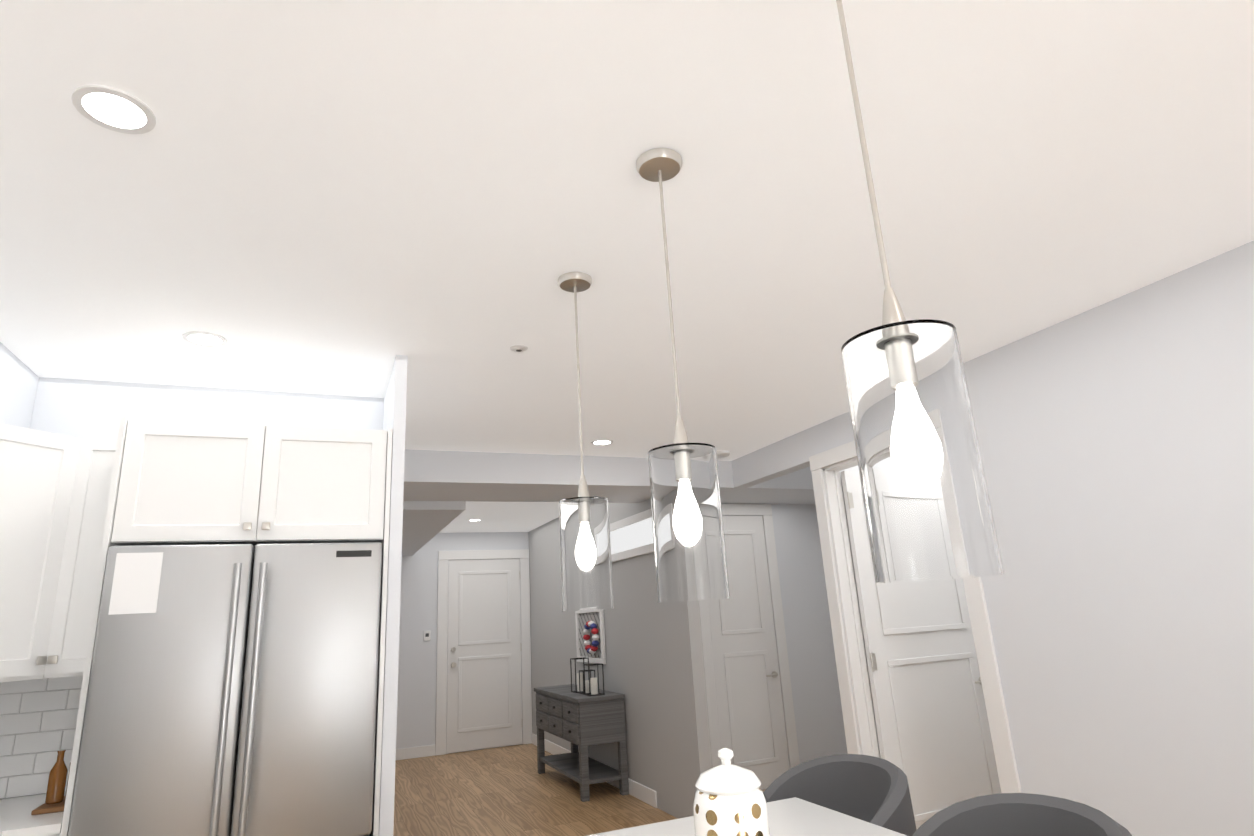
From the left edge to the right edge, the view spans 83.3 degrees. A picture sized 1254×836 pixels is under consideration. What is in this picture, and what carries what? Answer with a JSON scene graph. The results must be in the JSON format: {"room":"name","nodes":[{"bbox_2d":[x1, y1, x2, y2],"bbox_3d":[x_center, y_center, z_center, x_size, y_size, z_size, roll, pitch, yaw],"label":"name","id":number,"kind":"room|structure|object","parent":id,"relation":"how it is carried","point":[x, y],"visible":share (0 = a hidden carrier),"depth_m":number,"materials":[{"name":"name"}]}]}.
{"room":"kitchen","nodes":[
{"label":"kitchen","id":0,"kind":"room"},
{"bbox_2d":[1,377,383,798],"bbox_3d":[-2.043,1.124,3.041,1.790,2.620,0.120,3,-17,-23],"label":"wall","id":1,"kind":"structure","parent":0,"point":[87,409],"depth_m":3.31,"materials":[{"name":"white paint"}]},
{"bbox_2d":[0,676,82,798],"bbox_3d":[-2.456,1.244,2.753,0.805,0.447,0.008,3,-17,-23],"label":"tile backsplash","id":2,"kind":"structure","parent":1,"relation":"attached to","point":[38,719],"depth_m":2.80,"materials":[{"name":"white tile"}]},
{"bbox_2d":[48,439,116,677],"bbox_3d":[-2.151,0.569,2.901,0.200,0.916,0.325,3,-17,-23],"label":"upper cabinet","id":3,"kind":"object","parent":1,"relation":"attached to","point":[69,648],"depth_m":2.74,"materials":[{"name":"white wood"}]},
{"bbox_2d":[378,355,407,835],"bbox_3d":[-2.119,1.827,5.527,0.050,2.620,6.250,3,-17,-23],"label":"wall","id":4,"kind":"structure","parent":0,"point":[394,418],"depth_m":2.85,"materials":[{"name":"white paint"}]},
{"bbox_2d":[396,532,528,753],"bbox_3d":[-2.296,2.749,8.773,2.210,2.620,0.120,3,-17,-23],"label":"wall","id":5,"kind":"structure","parent":0,"point":[416,705],"depth_m":8.65,"materials":[{"name":"white paint"}]},
{"bbox_2d":[396,745,434,759],"bbox_3d":[-2.745,3.901,8.150,1.030,0.120,0.014,3,-17,-23],"label":"baseboard","id":6,"kind":"structure","parent":5,"relation":"attached to","point":[428,750],"depth_m":8.25,"materials":[{"name":"white wood"}]},
{"bbox_2d":[424,631,430,640],"bbox_3d":[-2.451,2.671,8.648,0.080,0.120,0.020,3,-17,-23],"label":"thermostat","id":7,"kind":"object","parent":5,"relation":"attached to","point":[426,635],"visible":1,"depth_m":8.64,"materials":[{"name":"white plastic"}]},
{"bbox_2d":[435,549,531,755],"bbox_3d":[-1.780,2.865,8.856,1.178,2.385,0.062,3,-17,-23],"label":"entry door","id":8,"kind":"structure","parent":5,"relation":"in","point":[483,700],"depth_m":8.85,"materials":[{"name":"white wood"}]},
{"bbox_2d":[393,744,765,835],"bbox_3d":[0.229,2.347,2.830,6.190,0.100,12.770,3,-17,-23],"label":"floor","id":9,"kind":"structure","parent":0,"point":[505,791],"depth_m":6.00,"materials":[{"name":"brown wood"}]},
{"bbox_2d":[4,827,60,835],"bbox_3d":[-2.009,1.845,2.404,0.182,0.885,0.637,3,-17,-23],"label":"base cabinet","id":10,"kind":"object","parent":9,"relation":"on","point":[58,829],"depth_m":2.25,"materials":[{"name":"white"}]},
{"bbox_2d":[0,791,65,835],"bbox_3d":[-2.229,1.322,2.188,0.811,0.030,1.134,3,-17,-23],"label":"countertop","id":11,"kind":"structure","parent":10,"relation":"on","point":[16,818],"depth_m":2.38,"materials":[{"name":"white stone"}]},
{"bbox_2d":[31,750,70,814],"bbox_3d":[-2.021,1.282,2.549,0.120,0.216,0.220,3,-17,-23],"label":"bottle","id":12,"kind":"object","parent":11,"relation":"on","point":[55,799],"visible":0.46,"depth_m":2.50,"materials":[{"name":"brown wood"}]},
{"bbox_2d":[68,542,381,835],"bbox_3d":[-1.476,1.414,2.695,0.918,1.788,0.750,3,-17,-23],"label":"refrigerator","id":13,"kind":"object","parent":9,"relation":"on","point":[232,690],"visible":1,"depth_m":2.51,"materials":[{"name":"grey metal"}]},
{"bbox_2d":[60,416,392,835],"bbox_3d":[-1.509,1.203,2.806,0.972,2.282,0.657,3,-17,-23],"label":"cabinet","id":14,"kind":"object","parent":9,"relation":"on","point":[188,483],"visible":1,"depth_m":2.76,"materials":[{"name":"white wood"}]},
{"bbox_2d":[534,684,628,801],"bbox_3d":[-0.473,2.984,6.616,0.444,0.800,1.420,3,-17,-23],"label":"console table","id":15,"kind":"object","parent":9,"relation":"on","point":[581,721],"visible":1,"depth_m":6.13,"materials":[{"name":"grey wood"}]},
{"bbox_2d":[570,657,588,692],"bbox_3d":[-0.441,2.408,6.613,0.138,0.300,0.138,3,-17,-23],"label":"lantern","id":16,"kind":"object","parent":15,"relation":"on","point":[576,688],"depth_m":6.60,"materials":[{"name":"grey metal"}]},
{"bbox_2d":[577,670,582,693],"bbox_3d":[-0.362,2.402,6.423,0.118,0.200,0.118,3,-17,-23],"label":"candle","id":17,"kind":"object","parent":15,"relation":"on","point":[579,675],"depth_m":6.56,"materials":[{"name":"white wax"}]},
{"bbox_2d":[582,663,604,695],"bbox_3d":[-0.294,2.324,6.272,0.138,0.260,0.138,3,-17,-23],"label":"lantern","id":18,"kind":"object","parent":15,"relation":"on","point":[589,687],"depth_m":6.28,"materials":[{"name":"grey metal"}]},
{"bbox_2d":[587,797,906,835],"bbox_3d":[0.339,1.262,0.871,1.205,0.915,1.937,3,-17,-23],"label":"dining table","id":19,"kind":"object","parent":9,"relation":"on","point":[794,816],"visible":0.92,"depth_m":1.83,"materials":[{"name":"white"}]},
{"bbox_3d":[0.175,0.788,1.026,0.380,0.098,0.516,3,-17,-23],"label":"tray","id":20,"kind":"object","parent":19,"relation":"on","visible":0},
{"bbox_2d":[693,748,769,835],"bbox_3d":[0.175,0.670,1.186,0.124,0.212,0.124,3,-17,-23],"label":"ceramic jar","id":21,"kind":"object","parent":20,"relation":"on","point":[729,799],"visible":1,"depth_m":1.15,"materials":[{"name":"white ceramic"}]},
{"bbox_2d":[763,754,916,835],"bbox_3d":[0.621,1.541,2.041,0.509,0.977,0.567,3,-17,-23],"label":"dining chair","id":22,"kind":"object","parent":9,"relation":"on","point":[872,789],"visible":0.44,"depth_m":2.28,"materials":[{"name":"grey fabric"}]},
{"bbox_2d":[912,793,1131,835],"bbox_3d":[0.869,1.365,1.467,0.509,0.977,0.567,3,-17,-23],"label":"dining chair","id":23,"kind":"object","parent":9,"relation":"on","point":[1012,814],"visible":1,"depth_m":1.74,"materials":[{"name":"grey fabric"}]},
{"bbox_2d":[528,498,712,818],"bbox_3d":[-0.351,2.190,7.184,0.100,2.620,4.479,3,-17,-23],"label":"wall","id":24,"kind":"structure","parent":0,"point":[554,649],"depth_m":5.94,"materials":[{"name":"grey paint"}]},
{"bbox_2d":[575,609,605,663],"bbox_3d":[-0.399,2.172,7.055,0.085,0.530,0.780,3,-17,-23],"label":"framed picture","id":25,"kind":"object","parent":24,"relation":"attached to","point":[590,636],"visible":0.98,"depth_m":6.98,"materials":[{"name":"white"}]},
{"bbox_2d":[531,733,656,807],"bbox_3d":[-0.481,3.492,7.164,0.014,0.120,3.710,3,-17,-23],"label":"baseboard","id":26,"kind":"structure","parent":24,"relation":"attached to","point":[641,792],"depth_m":5.93,"materials":[{"name":"white"}]},
{"bbox_2d":[610,509,653,561],"bbox_3d":[0.028,1.058,6.262,0.025,0.355,1.510,3,-17,-23],"label":"window","id":27,"kind":"structure","parent":24,"relation":"in","point":[631,536],"depth_m":6.21,"materials":[{"name":"white"}]},
{"bbox_2d":[0,0,1253,532],"bbox_3d":[0.076,-0.267,3.564,6.190,0.100,12.770,3,-17,-23],"label":"ceiling","id":28,"kind":"structure","parent":0,"point":[330,196],"depth_m":2.02,"materials":[{"name":"white paint"}]},
{"bbox_2d":[0,342,38,428],"bbox_3d":[-1.427,-0.961,-0.044,0.338,0.348,6.930,3,-17,-23],"label":"wall","id":29,"kind":"structure","parent":28,"relation":"attached to","point":[19,379],"depth_m":2.91,"materials":[{"name":"white paint"}]},
{"bbox_2d":[71,85,155,134],"bbox_3d":[-1.156,-0.694,1.593,0.156,0.006,0.156,3,-17,-23],"label":"recessed light","id":30,"kind":"object","parent":28,"relation":"in","point":[115,107],"visible":1,"depth_m":1.59,"materials":[{"name":"white"}]},
{"bbox_2d":[182,331,226,346],"bbox_3d":[-1.692,-0.315,2.830,0.156,0.006,0.156,3,-17,-23],"label":"recessed light","id":31,"kind":"object","parent":28,"relation":"in","point":[205,339],"visible":1,"depth_m":2.82,"materials":[{"name":"white"}]},
{"bbox_2d":[402,501,465,555],"bbox_3d":[-2.320,1.069,7.109,0.710,0.286,3.710,3,-17,-23],"label":"soffit beam","id":32,"kind":"structure","parent":28,"relation":"attached to","point":[424,522],"depth_m":5.97,"materials":[{"name":"white paint"}]},
{"bbox_2d":[510,345,527,351],"bbox_3d":[-0.477,-0.303,3.115,0.080,0.012,0.080,3,-17,-23],"label":"ceiling speaker","id":33,"kind":"object","parent":28,"relation":"attached to","point":[518,348],"visible":1,"depth_m":3.10,"materials":[{"name":"white plastic"}]},
{"bbox_2d":[557,272,613,611],"bbox_3d":[-0.154,0.054,2.364,0.162,1.139,0.162,3,-17,-23],"label":"pendant light","id":34,"kind":"object","parent":28,"relation":"hanging from","point":[586,563],"visible":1,"depth_m":2.20,"materials":[{"name":"clear glass"}]},
{"bbox_2d":[591,439,612,445],"bbox_3d":[-0.171,0.169,4.869,0.156,0.006,0.156,3,-17,-23],"label":"recessed light","id":35,"kind":"object","parent":28,"relation":"in","point":[600,442],"visible":1,"depth_m":4.86,"materials":[{"name":"white"}]},
{"bbox_2d":[403,449,814,503],"bbox_3d":[0.103,0.523,5.791,4.110,0.220,0.770,3,-17,-23],"label":"soffit beam","id":36,"kind":"structure","parent":28,"relation":"attached to","point":[432,475],"depth_m":5.23,"materials":[{"name":"white paint"}]},
{"bbox_2d":[636,148,729,602],"bbox_3d":[0.118,-0.138,1.737,0.162,1.139,0.162,3,-17,-23],"label":"pendant light","id":37,"kind":"object","parent":28,"relation":"hanging from","point":[689,545],"visible":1,"depth_m":1.58,"materials":[{"name":"clear glass"}]},
{"bbox_2d":[716,450,729,457],"bbox_3d":[0.722,0.280,5.392,0.130,0.035,0.130,3,-17,-23],"label":"smoke detector","id":38,"kind":"object","parent":28,"relation":"attached to","point":[723,454],"visible":0.85,"depth_m":5.34,"materials":[{"name":"white plastic"}]},
{"bbox_2d":[731,429,810,487],"bbox_3d":[1.105,0.320,5.274,0.120,0.220,1.020,3,-17,-23],"label":"header beam","id":39,"kind":"structure","parent":28,"relation":"attached to","point":[788,455],"depth_m":5.20,"materials":[{"name":"white paint"}]},
{"bbox_2d":[836,0,1003,582],"bbox_3d":[0.390,-0.330,1.110,0.162,1.139,0.162,3,-17,-23],"label":"pendant light","id":40,"kind":"object","parent":28,"relation":"hanging from","point":[927,506],"visible":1,"depth_m":0.94,"materials":[{"name":"clear glass"}]},
{"bbox_2d":[722,504,847,789],"bbox_3d":[1.065,1.859,6.302,1.800,2.620,0.120,3,-17,-23],"label":"wall","id":41,"kind":"structure","parent":0,"point":[819,722],"depth_m":6.46,"materials":[{"name":"white paint"}]},
{"bbox_2d":[699,504,799,788],"bbox_3d":[1.035,1.937,6.156,0.860,2.395,0.070,3,-17,-23],"label":"closet door","id":42,"kind":"structure","parent":41,"relation":"in","point":[752,724],"depth_m":6.13,"materials":[{"name":"white wood"}]},
{"bbox_2d":[808,425,880,757],"bbox_3d":[1.977,1.356,4.700,1.400,2.620,0.100,3,-17,-23],"label":"wall","id":43,"kind":"structure","parent":0,"point":[814,440],"depth_m":4.71,"materials":[{"name":"white paint"}]},
{"bbox_2d":[841,471,1000,828],"bbox_3d":[1.934,1.468,4.512,0.958,2.283,0.096,3,-17,-23],"label":"open door","id":44,"kind":"structure","parent":43,"relation":"in","point":[933,732],"depth_m":4.44,"materials":[{"name":"white paint"}]},
{"bbox_2d":[817,241,1253,835],"bbox_3d":[2.732,0.371,1.350,0.120,2.620,6.930,3,-17,-23],"label":"wall","id":45,"kind":"structure","parent":0,"point":[1116,440],"depth_m":2.84,"materials":[{"name":"white paint"}]},
{"bbox_2d":[809,441,1021,792],"bbox_3d":[1.590,1.270,3.942,0.144,2.420,1.190,3,-17,-23],"label":"trim","id":46,"kind":"structure","parent":45,"relation":"attached to","point":[830,464],"depth_m":4.33,"materials":[{"name":"white wood"}]},
{"bbox_3d":[-1.574,0.119,-0.439,0.120,2.620,7.170,3,-17,-23],"label":"wall","id":47,"kind":"structure","parent":0,"visible":0},
{"bbox_2d":[0,423,83,681],"bbox_3d":[-2.260,0.469,2.547,0.302,0.898,0.302,3,-17,-23],"label":"upper cabinet","id":48,"kind":"object","parent":47,"relation":"attached to","point":[54,492],"depth_m":2.63,"materials":[{"name":"white wood"}]}
]}

